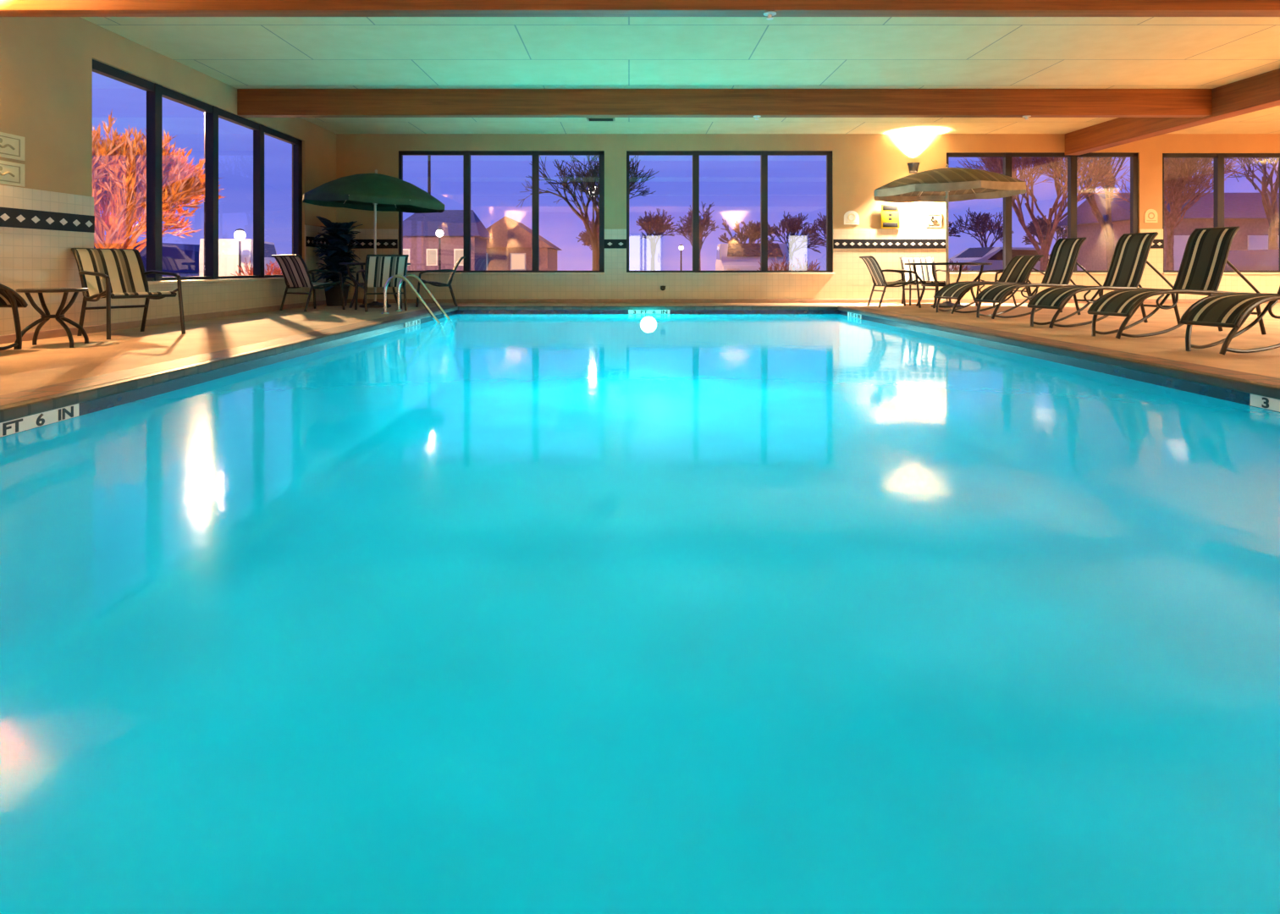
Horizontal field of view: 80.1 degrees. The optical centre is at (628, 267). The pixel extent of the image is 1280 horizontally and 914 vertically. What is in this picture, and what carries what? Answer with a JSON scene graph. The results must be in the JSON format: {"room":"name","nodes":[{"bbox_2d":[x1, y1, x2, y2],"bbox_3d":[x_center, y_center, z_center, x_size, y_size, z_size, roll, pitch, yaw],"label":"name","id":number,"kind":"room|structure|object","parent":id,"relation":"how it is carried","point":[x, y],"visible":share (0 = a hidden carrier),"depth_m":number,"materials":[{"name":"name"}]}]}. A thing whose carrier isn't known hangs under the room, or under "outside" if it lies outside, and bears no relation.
{"room":"indoor swimming pool","nodes":[
{"label":"indoor swimming pool","id":0,"kind":"room"},
{"bbox_2d":[0,16,336,261],"bbox_3d":[-5.210,-0.755,4.000,0.200,3.350,19.000,0,0,0],"label":"wall","id":1,"kind":"structure","parent":0,"point":[46,63],"depth_m":7.02,"materials":[{"name":"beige paint"}]},
{"bbox_2d":[0,132,24,160],"bbox_3d":[-5.098,-1.000,6.220,0.023,0.200,0.420,0,0,0],"label":"wall plaque","id":2,"kind":"object","parent":1,"relation":"attached to","point":[12,146],"visible":1,"depth_m":6.30,"materials":[{"name":"beige ceramic"}]},
{"bbox_2d":[0,160,24,187],"bbox_3d":[-5.098,-0.775,6.220,0.023,0.190,0.420,0,0,0],"label":"wall plaque","id":3,"kind":"object","parent":1,"relation":"attached to","point":[11,173],"visible":1,"depth_m":6.30,"materials":[{"name":"beige ceramic"}]},
{"bbox_2d":[0,300,326,344],"bbox_3d":[-5.093,0.585,4.000,0.035,0.070,18.600,0,0,0],"label":"baseboard","id":4,"kind":"structure","parent":1,"relation":"attached to","point":[6,339],"depth_m":8.06,"materials":[{"name":"beige tile"}]},
{"bbox_2d":[0,184,332,335],"bbox_3d":[-5.096,-0.025,4.000,0.029,1.290,18.600,0,0,0],"label":"trim","id":5,"kind":"structure","parent":1,"relation":"attached to","point":[39,229],"depth_m":6.89,"materials":[{"name":"tile"}]},
{"bbox_2d":[92,59,302,285],"bbox_3d":[-5.150,-0.907,9.625,0.180,2.185,4.770,0,0,0],"label":"window","id":6,"kind":"structure","parent":1,"relation":"in","point":[155,92],"depth_m":9.42,"materials":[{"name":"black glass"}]},
{"bbox_2d":[0,0,1279,16],"bbox_3d":[1.246,-2.158,5.965,12.709,0.344,0.170,0,0,0],"label":"ceiling beam","id":7,"kind":"structure","parent":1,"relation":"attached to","point":[8,8],"depth_m":5.88,"materials":[{"name":"brown wood"}]},
{"bbox_2d":[237,88,1211,117],"bbox_3d":[1.246,-2.158,10.015,12.709,0.344,0.170,0,0,0],"label":"ceiling beam","id":8,"kind":"structure","parent":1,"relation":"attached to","point":[251,102],"depth_m":9.93,"materials":[{"name":"brown wood"}]},
{"bbox_2d":[753,115,761,120],"bbox_3d":[1.680,-1.963,10.000,0.100,0.046,0.100,0,0,0],"label":"sprinkler","id":9,"kind":"object","parent":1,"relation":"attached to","point":[757,117],"visible":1,"depth_m":9.98,"materials":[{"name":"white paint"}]},
{"bbox_2d":[1022,115,1031,120],"bbox_3d":[5.220,-1.963,10.000,0.100,0.046,0.100,0,0,0],"label":"sprinkler","id":10,"kind":"object","parent":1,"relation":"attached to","point":[1027,116],"visible":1,"depth_m":9.98,"materials":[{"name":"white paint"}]},
{"bbox_2d":[162,272,198,277],"bbox_3d":[0.000,0.870,40.000,240.000,0.200,200.000,0,0,0],"label":"ground","id":11,"kind":"structure","parent":0,"point":[181,274],"depth_m":81.54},
{"bbox_2d":[92,108,223,252],"bbox_3d":[-9.877,-1.122,14.561,3.611,3.822,4.667,0,0,0],"label":"frosted tree","id":12,"kind":"object","parent":11,"relation":"on","point":[118,176],"visible":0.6,"depth_m":14.29,"materials":[{"name":"orange plant"}]},
{"bbox_2d":[204,112,204,276],"bbox_3d":[-11.100,-2.040,20.000,0.720,5.620,0.709,0,0,0],"label":"street lamp","id":13,"kind":"object","parent":11,"relation":"on","point":[204,113],"visible":0.02,"depth_m":19.95,"materials":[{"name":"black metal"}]},
{"bbox_2d":[230,259,282,275],"bbox_3d":[-8.146,0.281,17.218,1.663,1.004,1.554,0,0,0],"label":"bush","id":14,"kind":"object","parent":11,"relation":"on","point":[277,272],"visible":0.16,"depth_m":16.94,"materials":[{"name":"plant"}]},
{"bbox_2d":[435,227,443,270],"bbox_3d":[-8.200,-0.470,33.000,0.340,2.480,0.335,0,0,0],"label":"street lamp","id":15,"kind":"object","parent":11,"relation":"on","point":[439,233],"visible":0.73,"depth_m":32.96,"materials":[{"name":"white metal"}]},
{"bbox_2d":[402,209,493,270],"bbox_3d":[-9.300,-1.030,37.500,4.600,3.600,3.800,0,0,0],"label":"house","id":16,"kind":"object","parent":11,"relation":"on","point":[420,239],"visible":0.63,"depth_m":36.00,"materials":[{"name":"brown brick"}]},
{"bbox_2d":[486,216,562,270],"bbox_3d":[-7.100,-1.080,47.000,5.400,3.700,6.800,0,0,0],"label":"house","id":17,"kind":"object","parent":11,"relation":"on","point":[510,249],"visible":0.58,"depth_m":43.95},
{"bbox_2d":[575,219,599,250],"bbox_3d":[-2.139,-1.181,47.833,2.506,3.902,3.628,0,0,10],"label":"tree","id":18,"kind":"object","parent":11,"relation":"on","point":[585,237],"visible":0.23,"depth_m":47.40,"materials":[{"name":"brown plant"}]},
{"bbox_2d":[518,155,659,270],"bbox_3d":[-0.985,-1.284,19.807,3.744,4.113,2.778,0,0,-21],"label":"bare tree","id":19,"kind":"object","parent":11,"relation":"on","point":[591,179],"visible":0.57,"depth_m":19.69,"materials":[{"name":"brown plant"}]},
{"bbox_2d":[635,208,678,270],"bbox_3d":[1.898,-1.833,58.358,3.371,5.205,3.932,0,0,19],"label":"tree","id":20,"kind":"object","parent":11,"relation":"on","point":[656,223],"visible":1,"depth_m":57.65,"materials":[{"name":"brown plant"}]},
{"bbox_2d":[678,244,683,270],"bbox_3d":[2.600,-0.195,38.000,0.240,1.930,0.236,0,0,0],"label":"street lamp","id":21,"kind":"object","parent":11,"relation":"on","point":[681,246],"visible":0.68,"depth_m":37.96,"materials":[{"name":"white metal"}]},
{"bbox_2d":[673,202,718,270],"bbox_3d":[5.918,-2.515,67.619,4.232,6.569,4.498,0,0,0],"label":"tree","id":22,"kind":"object","parent":11,"relation":"on","point":[706,221],"visible":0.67,"depth_m":67.61,"materials":[{"name":"brown plant"}]},
{"bbox_2d":[717,219,776,243],"bbox_3d":[7.497,-1.143,47.848,3.678,3.826,3.236,0,0,0],"label":"tree","id":23,"kind":"object","parent":11,"relation":"on","point":[753,232],"visible":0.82,"depth_m":47.70,"materials":[{"name":"brown plant"}]},
{"bbox_2d":[715,242,795,270],"bbox_3d":[3.350,0.049,20.797,1.910,1.423,4.554,0,0,4],"label":"parked car","id":24,"kind":"object","parent":11,"relation":"on","point":[729,256],"visible":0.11,"depth_m":19.84,"materials":[{"name":"white paint"}]},
{"bbox_2d":[757,252,820,270],"bbox_3d":[3.613,0.227,17.261,1.702,1.113,1.790,0,0,0],"label":"bush","id":25,"kind":"object","parent":11,"relation":"on","point":[805,267],"visible":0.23,"depth_m":16.92,"materials":[{"name":"brown plant"}]},
{"bbox_2d":[767,210,826,260],"bbox_3d":[12.721,-1.777,57.949,4.387,5.093,3.155,0,0,-32],"label":"tree","id":26,"kind":"object","parent":11,"relation":"on","point":[791,224],"visible":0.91,"depth_m":57.92,"materials":[{"name":"brown plant"}]},
{"bbox_2d":[798,211,826,243],"bbox_3d":[17.946,-2.043,68.410,5.625,5.627,4.671,0,0,-20],"label":"tree","id":27,"kind":"object","parent":11,"relation":"on","point":[822,223],"visible":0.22,"depth_m":67.73,"materials":[{"name":"plant"}]},
{"bbox_2d":[948,221,960,237],"bbox_3d":[23.122,-1.507,57.881,3.404,4.554,3.009,0,0,-27],"label":"tree","id":28,"kind":"object","parent":11,"relation":"on","point":[953,229],"visible":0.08,"depth_m":57.48,"materials":[{"name":"plant"}]},
{"bbox_2d":[948,259,972,270],"bbox_3d":[7.240,0.276,17.710,1.808,1.019,1.633,0,0,-15],"label":"bush","id":29,"kind":"object","parent":11,"relation":"on","point":[955,268],"visible":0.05,"depth_m":17.36,"materials":[{"name":"brown plant"}]},
{"bbox_2d":[949,207,1014,247],"bbox_3d":[31.737,-2.332,68.999,5.381,6.205,3.759,0,0,10],"label":"tree","id":30,"kind":"object","parent":11,"relation":"on","point":[984,217],"visible":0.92,"depth_m":68.39,"materials":[{"name":"plant"}]},
{"bbox_2d":[955,157,1130,270],"bbox_3d":[10.476,-1.631,19.546,4.186,4.809,3.291,0,0,37],"label":"bare tree","id":31,"kind":"object","parent":11,"relation":"on","point":[995,163],"visible":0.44,"depth_m":19.19,"materials":[{"name":"brown plant"}]},
{"bbox_2d":[1021,215,1066,256],"bbox_3d":[26.482,-1.261,47.755,3.121,4.063,2.635,0,0,21],"label":"tree","id":32,"kind":"object","parent":11,"relation":"on","point":[1042,223],"visible":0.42,"depth_m":47.33,"materials":[{"name":"brown plant"}]},
{"bbox_2d":[1057,193,1279,270],"bbox_3d":[31.000,-1.430,37.000,16.800,4.400,6.800,0,0,0],"label":"building","id":33,"kind":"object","parent":11,"relation":"on","point":[1245,211],"visible":0.22,"depth_m":35.05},
{"bbox_2d":[1094,157,1247,270],"bbox_3d":[14.381,-1.486,20.151,2.901,4.512,4.053,0,0,13],"label":"bare tree","id":34,"kind":"object","parent":11,"relation":"on","point":[1177,175],"visible":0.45,"depth_m":19.78,"materials":[{"name":"brown plant"}]},
{"bbox_2d":[1224,248,1279,270],"bbox_3d":[18.151,-0.140,18.997,5.337,1.799,2.080,0,0,-3],"label":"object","id":35,"kind":"object","parent":11,"relation":"on","point":[1245,260],"visible":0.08,"depth_m":18.90,"materials":[{"name":"blue paint"}]},
{"bbox_2d":[427,155,430,194],"bbox_3d":[-10.750,-3.435,41.000,0.600,8.410,0.591,0,0,0],"label":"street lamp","id":36,"kind":"object","parent":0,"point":[428,157],"visible":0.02,"depth_m":40.94,"materials":[{"name":"black metal"}]},
{"bbox_2d":[0,303,1279,395],"bbox_3d":[4.645,0.745,4.000,19.510,0.250,18.600,0,0,0],"label":"floor","id":37,"kind":"structure","parent":0,"point":[52,361],"depth_m":6.85,"materials":[{"name":"concrete"}]},
{"bbox_2d":[0,283,27,350],"bbox_3d":[-4.812,0.062,4.888,0.474,1.104,1.727,0,0,7],"label":"armchair","id":38,"kind":"object","parent":37,"relation":"on","point":[8,297],"visible":1,"depth_m":5.63,"materials":[{"name":"brown metal"}]},
{"bbox_2d":[13,287,88,349],"bbox_3d":[-4.530,0.392,5.990,0.458,0.457,0.458,0,0,-20],"label":"side table","id":39,"kind":"object","parent":37,"relation":"on","point":[59,317],"visible":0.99,"depth_m":5.93,"materials":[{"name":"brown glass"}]},
{"bbox_2d":[71,248,185,339],"bbox_3d":[-4.631,0.223,7.009,0.771,0.805,0.674,0,0,30],"label":"armchair","id":40,"kind":"object","parent":37,"relation":"on","point":[107,273],"visible":0.99,"depth_m":7.07,"materials":[{"name":"beige fabric"}]},
{"bbox_2d":[271,254,345,311],"bbox_3d":[-4.629,0.223,10.979,0.674,0.805,0.771,0,0,30],"label":"armchair","id":41,"kind":"object","parent":37,"relation":"on","point":[295,273],"visible":1,"depth_m":10.83,"materials":[{"name":"black fabric"}]},
{"bbox_2d":[311,215,363,306],"bbox_3d":[-4.707,-0.094,12.358,0.736,1.428,0.788,0,0,0],"label":"potted plant","id":42,"kind":"object","parent":37,"relation":"on","point":[336,252],"visible":0.95,"depth_m":12.22,"materials":[{"name":"green plant"}]},
{"bbox_2d":[302,169,444,308],"bbox_3d":[-3.990,-0.460,11.950,2.081,2.160,2.080,0,0,22],"label":"patio umbrella","id":43,"kind":"object","parent":37,"relation":"on","point":[376,191],"visible":0.99,"depth_m":11.37,"materials":[{"name":"green fabric"}]},
{"bbox_2d":[338,262,410,308],"bbox_3d":[-3.980,0.277,11.950,1.076,0.701,1.076,0,0,0],"label":"patio table","id":44,"kind":"object","parent":37,"relation":"on","point":[347,264],"visible":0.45,"depth_m":11.68,"materials":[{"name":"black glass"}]},
{"bbox_2d":[354,254,408,312],"bbox_3d":[-3.533,0.223,10.948,0.674,0.805,0.771,0,0,-28],"label":"armchair","id":45,"kind":"object","parent":37,"relation":"on","point":[378,268],"visible":0.94,"depth_m":10.75,"materials":[{"name":"white fabric"}]},
{"bbox_2d":[380,275,440,322],"bbox_3d":[-2.897,0.512,10.250,0.870,0.830,0.104,0,0,0],"label":"pool handrail","id":46,"kind":"object","parent":37,"relation":"on","point":[391,278],"visible":0.89,"depth_m":10.23,"materials":[{"name":"metal"}]},
{"bbox_2d":[394,274,450,319],"bbox_3d":[-2.897,0.512,10.850,0.870,0.830,0.104,0,0,0],"label":"pool handrail","id":47,"kind":"object","parent":37,"relation":"on","point":[416,278],"visible":0.83,"depth_m":10.83,"materials":[{"name":"metal"}]},
{"bbox_2d":[415,256,465,307],"bbox_3d":[-3.043,0.223,12.315,0.771,0.805,0.674,0,0,-15],"label":"armchair","id":48,"kind":"object","parent":37,"relation":"on","point":[432,283],"visible":0.92,"depth_m":12.07,"materials":[{"name":"brown metal"}]},
{"bbox_2d":[859,255,921,308],"bbox_3d":[4.091,0.223,12.000,0.771,0.805,0.674,0,0,0],"label":"armchair","id":49,"kind":"object","parent":37,"relation":"on","point":[877,275],"visible":1,"depth_m":11.87,"materials":[{"name":"beige fabric"}]},
{"bbox_2d":[899,257,951,305],"bbox_3d":[4.924,0.223,12.758,0.674,0.805,0.771,0,0,4],"label":"armchair","id":50,"kind":"object","parent":37,"relation":"on","point":[924,272],"visible":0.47,"depth_m":12.94,"materials":[{"name":"white fabric"}]},
{"bbox_2d":[904,262,992,308],"bbox_3d":[4.970,0.278,11.900,1.276,0.702,1.276,0,0,0],"label":"patio table","id":51,"kind":"object","parent":37,"relation":"on","point":[913,264],"visible":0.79,"depth_m":11.58,"materials":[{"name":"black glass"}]},
{"bbox_2d":[873,163,1026,308],"bbox_3d":[4.972,-0.500,11.900,2.156,2.240,2.155,0,0,23],"label":"patio umbrella","id":52,"kind":"object","parent":37,"relation":"on","point":[946,184],"visible":0.98,"depth_m":11.40,"materials":[{"name":"beige fabric"}]},
{"bbox_2d":[933,254,1062,314],"bbox_3d":[5.035,0.222,10.383,1.727,0.784,0.514,0,0,-14],"label":"chaise lounge","id":53,"kind":"object","parent":37,"relation":"on","point":[1018,269],"visible":0.73,"depth_m":10.33,"materials":[{"name":"black fabric"}]},
{"bbox_2d":[975,269,1031,308],"bbox_3d":[5.979,0.223,11.998,0.771,0.805,0.674,0,0,2],"label":"armchair","id":54,"kind":"object","parent":37,"relation":"on","point":[1001,271],"visible":0.23,"depth_m":12.24,"materials":[{"name":"brown metal"}]},
{"bbox_2d":[974,237,1108,319],"bbox_3d":[5.085,0.122,9.392,1.727,0.983,0.414,0,0,-17],"label":"chaise lounge","id":55,"kind":"object","parent":37,"relation":"on","point":[1064,254],"visible":0.83,"depth_m":9.37,"materials":[{"name":"black fabric"}]},
{"bbox_2d":[1026,231,1180,328],"bbox_3d":[5.014,0.122,8.021,1.727,0.983,0.414,0,0,-17],"label":"chaise lounge","id":56,"kind":"object","parent":37,"relation":"on","point":[1128,261],"visible":0.87,"depth_m":8.01,"materials":[{"name":"black fabric"}]},
{"bbox_2d":[1086,226,1266,339],"bbox_3d":[4.965,0.122,6.891,1.727,0.983,0.414,0,0,-17],"label":"chaise lounge","id":57,"kind":"object","parent":37,"relation":"on","point":[1206,251],"visible":0.87,"depth_m":6.87,"materials":[{"name":"black fabric"}]},
{"bbox_2d":[1179,286,1279,355],"bbox_3d":[4.925,0.122,5.691,1.727,0.983,0.414,0,0,-17],"label":"chaise lounge","id":58,"kind":"object","parent":37,"relation":"on","point":[1227,310],"visible":1,"depth_m":5.48,"materials":[{"name":"brown metal"}]},
{"bbox_2d":[80,16,1279,133],"bbox_3d":[4.645,-2.390,4.000,19.910,0.120,19.000,0,0,0],"label":"ceiling","id":59,"kind":"structure","parent":0,"point":[239,52],"depth_m":8.47,"materials":[{"name":"white paint"}]},
{"bbox_2d":[586,117,615,121],"bbox_3d":[-0.440,-2.321,11.950,0.440,0.018,0.260,0,0,0],"label":"ceiling vent","id":60,"kind":"object","parent":59,"relation":"in","point":[587,118],"visible":0.88,"depth_m":11.94,"materials":[{"name":"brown metal"}]},
{"bbox_2d":[588,118,612,121],"bbox_3d":[-0.440,-2.315,11.949,0.380,0.006,0.198,0,0,0],"label":"grille","id":61,"kind":"object","parent":60,"relation":"attached to","point":[589,119],"depth_m":11.94,"materials":[{"name":"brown metal"}]},
{"bbox_2d":[763,11,776,20],"bbox_3d":[1.100,-1.963,5.950,0.100,0.046,0.100,0,0,0],"label":"sprinkler","id":62,"kind":"object","parent":59,"relation":"attached to","point":[769,13],"visible":1,"depth_m":5.93,"materials":[{"name":"white paint"}]},
{"bbox_2d":[336,133,1279,272],"bbox_3d":[4.645,-0.905,13.400,19.510,3.050,0.200,0,0,0],"label":"wall","id":63,"kind":"structure","parent":0,"point":[863,163],"depth_m":13.30,"materials":[{"name":"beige paint"}]},
{"bbox_2d":[398,150,605,274],"bbox_3d":[-2.230,-0.958,13.335,3.620,2.165,0.170,0,0,0],"label":"window","id":64,"kind":"structure","parent":63,"relation":"in","point":[466,155],"depth_m":13.33,"materials":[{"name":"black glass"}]},
{"bbox_2d":[660,285,665,290],"bbox_3d":[0.590,0.360,13.246,0.090,0.090,0.067,0,0,0],"label":"bib","id":65,"kind":"object","parent":63,"relation":"attached to","point":[662,288],"visible":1,"depth_m":13.27,"materials":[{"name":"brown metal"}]},
{"bbox_2d":[625,150,833,274],"bbox_3d":[1.758,-0.958,13.335,3.625,2.165,0.170,0,0,0],"label":"window","id":66,"kind":"structure","parent":63,"relation":"in","point":[764,155],"depth_m":13.33,"materials":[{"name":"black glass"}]},
{"bbox_2d":[342,229,1279,298],"bbox_3d":[4.645,-0.025,13.286,19.510,1.290,0.029,0,0,0],"label":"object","id":67,"kind":"structure","parent":63,"relation":"attached to","point":[852,278],"depth_m":13.28,"materials":[{"name":"beige tile"}]},
{"bbox_2d":[347,298,1279,303],"bbox_3d":[4.645,0.585,13.283,19.510,0.070,0.035,0,0,0],"label":"baseboard","id":68,"kind":"structure","parent":63,"relation":"attached to","point":[349,300],"depth_m":13.27,"materials":[{"name":"beige tile"}]},
{"bbox_2d":[844,210,859,224],"bbox_3d":[3.880,-0.870,13.293,0.260,0.240,0.015,0,0,0],"label":"wall plaque","id":69,"kind":"object","parent":63,"relation":"attached to","point":[851,217],"visible":1,"depth_m":13.29,"materials":[{"name":"white paint"}]},
{"bbox_2d":[881,204,899,228],"bbox_3d":[4.550,-0.890,13.271,0.320,0.420,0.014,0,0,0],"label":"warning sign","id":70,"kind":"object","parent":63,"relation":"attached to","point":[890,212],"visible":1,"depth_m":13.27,"materials":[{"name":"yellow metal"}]},
{"bbox_2d":[907,162,920,173],"bbox_3d":[4.950,-1.732,13.218,0.220,0.185,0.122,0,0,0],"label":"wall sconce","id":71,"kind":"object","parent":63,"relation":"attached to","point":[913,167],"visible":0.96,"depth_m":13.20,"materials":[{"name":"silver metal"}]},
{"bbox_2d":[926,212,941,227],"bbox_3d":[5.320,-0.830,13.289,0.260,0.260,0.023,0,0,0],"label":"wall plaque","id":72,"kind":"object","parent":63,"relation":"attached to","point":[933,219],"visible":1,"depth_m":13.29,"materials":[{"name":"white metal"}]},
{"bbox_2d":[946,152,1138,274],"bbox_3d":[7.225,-0.943,13.335,3.390,2.135,0.170,0,0,0],"label":"window","id":73,"kind":"structure","parent":63,"relation":"in","point":[1072,160],"depth_m":13.33,"materials":[{"name":"black metal"}]},
{"bbox_2d":[1144,209,1157,222],"bbox_3d":[9.110,-0.900,13.293,0.220,0.240,0.015,0,0,0],"label":"wall plaque","id":74,"kind":"object","parent":63,"relation":"attached to","point":[1150,215],"visible":1,"depth_m":13.29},
{"bbox_2d":[1064,68,1279,155],"bbox_3d":[7.730,-2.143,4.000,0.260,0.374,18.600,0,0,0],"label":"trim","id":75,"kind":"structure","parent":63,"relation":"attached to","point":[1260,91],"depth_m":10.57,"materials":[{"name":"brown wood"}]},
{"bbox_2d":[1162,153,1279,274],"bbox_3d":[10.985,-0.938,13.335,3.370,2.125,0.170,0,0,0],"label":"window","id":76,"kind":"structure","parent":63,"relation":"in","point":[1218,158],"depth_m":13.33,"materials":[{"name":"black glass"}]},
{"bbox_3d":[0.295,1.305,6.200,6.070,1.130,11.800,0,0,0],"label":"floor","id":77,"kind":"structure","parent":0,"visible":0},
{"bbox_2d":[0,314,1279,913],"bbox_3d":[0.295,0.740,6.200,6.070,0.001,11.800,0,0,0],"label":"pool water","id":78,"kind":"object","parent":77,"relation":"in","point":[461,614],"visible":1,"depth_m":1.51,"materials":[{"name":"blue liquid"}]},
{"bbox_2d":[0,305,1279,437],"bbox_3d":[0.295,0.706,6.200,6.170,0.072,11.900,0,0,0],"label":"trim","id":79,"kind":"structure","parent":77,"relation":"attached to","point":[94,405],"depth_m":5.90,"materials":[{"name":"tile"}]},
{"bbox_2d":[0,403,78,437],"bbox_3d":[-2.730,0.705,3.450,0.008,0.065,0.660,0,0,0],"label":"depth marker","id":80,"kind":"object","parent":79,"relation":"attached to","point":[12,427],"visible":1,"depth_m":3.52,"materials":[{"name":"white tile"}]},
{"bbox_2d":[404,319,419,327],"bbox_3d":[-2.730,0.705,9.630,0.008,0.065,0.660,0,0,0],"label":"depth marker","id":81,"kind":"object","parent":79,"relation":"attached to","point":[416,322],"visible":1,"depth_m":9.57,"materials":[{"name":"white tile"}]},
{"bbox_2d":[628,309,669,314],"bbox_3d":[0.320,0.705,12.090,0.660,0.065,0.008,0,0,0],"label":"depth marker","id":82,"kind":"object","parent":79,"relation":"attached to","point":[630,311],"visible":1,"depth_m":12.09,"materials":[{"name":"white tile"}]},
{"bbox_2d":[847,312,860,319],"bbox_3d":[3.320,0.705,11.230,0.008,0.065,0.660,0,0,0],"label":"depth marker","id":83,"kind":"object","parent":79,"relation":"attached to","point":[849,314],"visible":1,"depth_m":11.21,"materials":[{"name":"white tile"}]},
{"bbox_2d":[1250,393,1279,412],"bbox_3d":[3.320,0.705,3.740,0.008,0.065,0.660,0,0,0],"label":"depth marker","id":84,"kind":"object","parent":79,"relation":"attached to","point":[1260,401],"visible":1,"depth_m":3.97,"materials":[{"name":"white tile"}]},
{"bbox_3d":[5.000,0.765,27.500,130.000,0.010,11.000,0,0,0],"label":"parking garage","id":85,"kind":"object","parent":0,"visible":0},
{"bbox_2d":[233,228,245,275],"bbox_3d":[-14.300,-0.335,28.000,0.400,2.210,0.394,0,0,0],"label":"street lamp","id":86,"kind":"object","parent":85,"relation":"on","point":[240,234],"visible":0.72,"depth_m":27.95,"materials":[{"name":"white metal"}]},
{"bbox_2d":[198,238,281,276],"bbox_3d":[-16.400,-0.190,32.501,2.030,1.899,4.839,0,0,-10],"label":"van","id":87,"kind":"object","parent":85,"relation":"on","point":[228,248],"visible":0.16,"depth_m":30.21,"materials":[{"name":"white paint"}]},
{"bbox_2d":[588,187,595,235],"bbox_3d":[-1.400,-1.255,30.000,0.440,4.050,0.433,0,0,0],"label":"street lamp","id":88,"kind":"object","parent":85,"relation":"on","point":[595,187],"visible":0.02,"depth_m":29.97,"materials":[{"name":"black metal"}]},
{"bbox_2d":[948,247,1085,270],"bbox_3d":[12.603,0.049,25.401,4.554,1.423,1.910,0,0,-10],"label":"parked car","id":89,"kind":"object","parent":85,"relation":"on","point":[993,255],"visible":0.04,"depth_m":24.49,"materials":[{"name":"white paint"}]},
{"bbox_2d":[1021,157,1125,270],"bbox_3d":[14.284,-2.646,23.314,4.682,6.847,5.937,0,0,32],"label":"bare tree","id":90,"kind":"object","parent":85,"relation":"on","point":[1107,228],"visible":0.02,"depth_m":22.91,"materials":[{"name":"brown plant"}]},
{"bbox_2d":[1197,157,1279,249],"bbox_3d":[18.668,-2.536,21.575,5.133,6.613,5.834,0,0,0],"label":"bare tree","id":91,"kind":"object","parent":85,"relation":"on","point":[1271,212],"visible":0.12,"depth_m":21.69,"materials":[{"name":"brown plant"}]},
{"label":"outside","id":92,"kind":"structure","parent":0,"visible":0},
{"bbox_2d":[93,241,199,272],"bbox_3d":[-75.000,-1.344,108.000,74.000,4.053,20.000,0,0,0],"label":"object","id":93,"kind":"object","parent":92,"point":[176,257],"depth_m":98.00,"materials":[{"name":"blue"}]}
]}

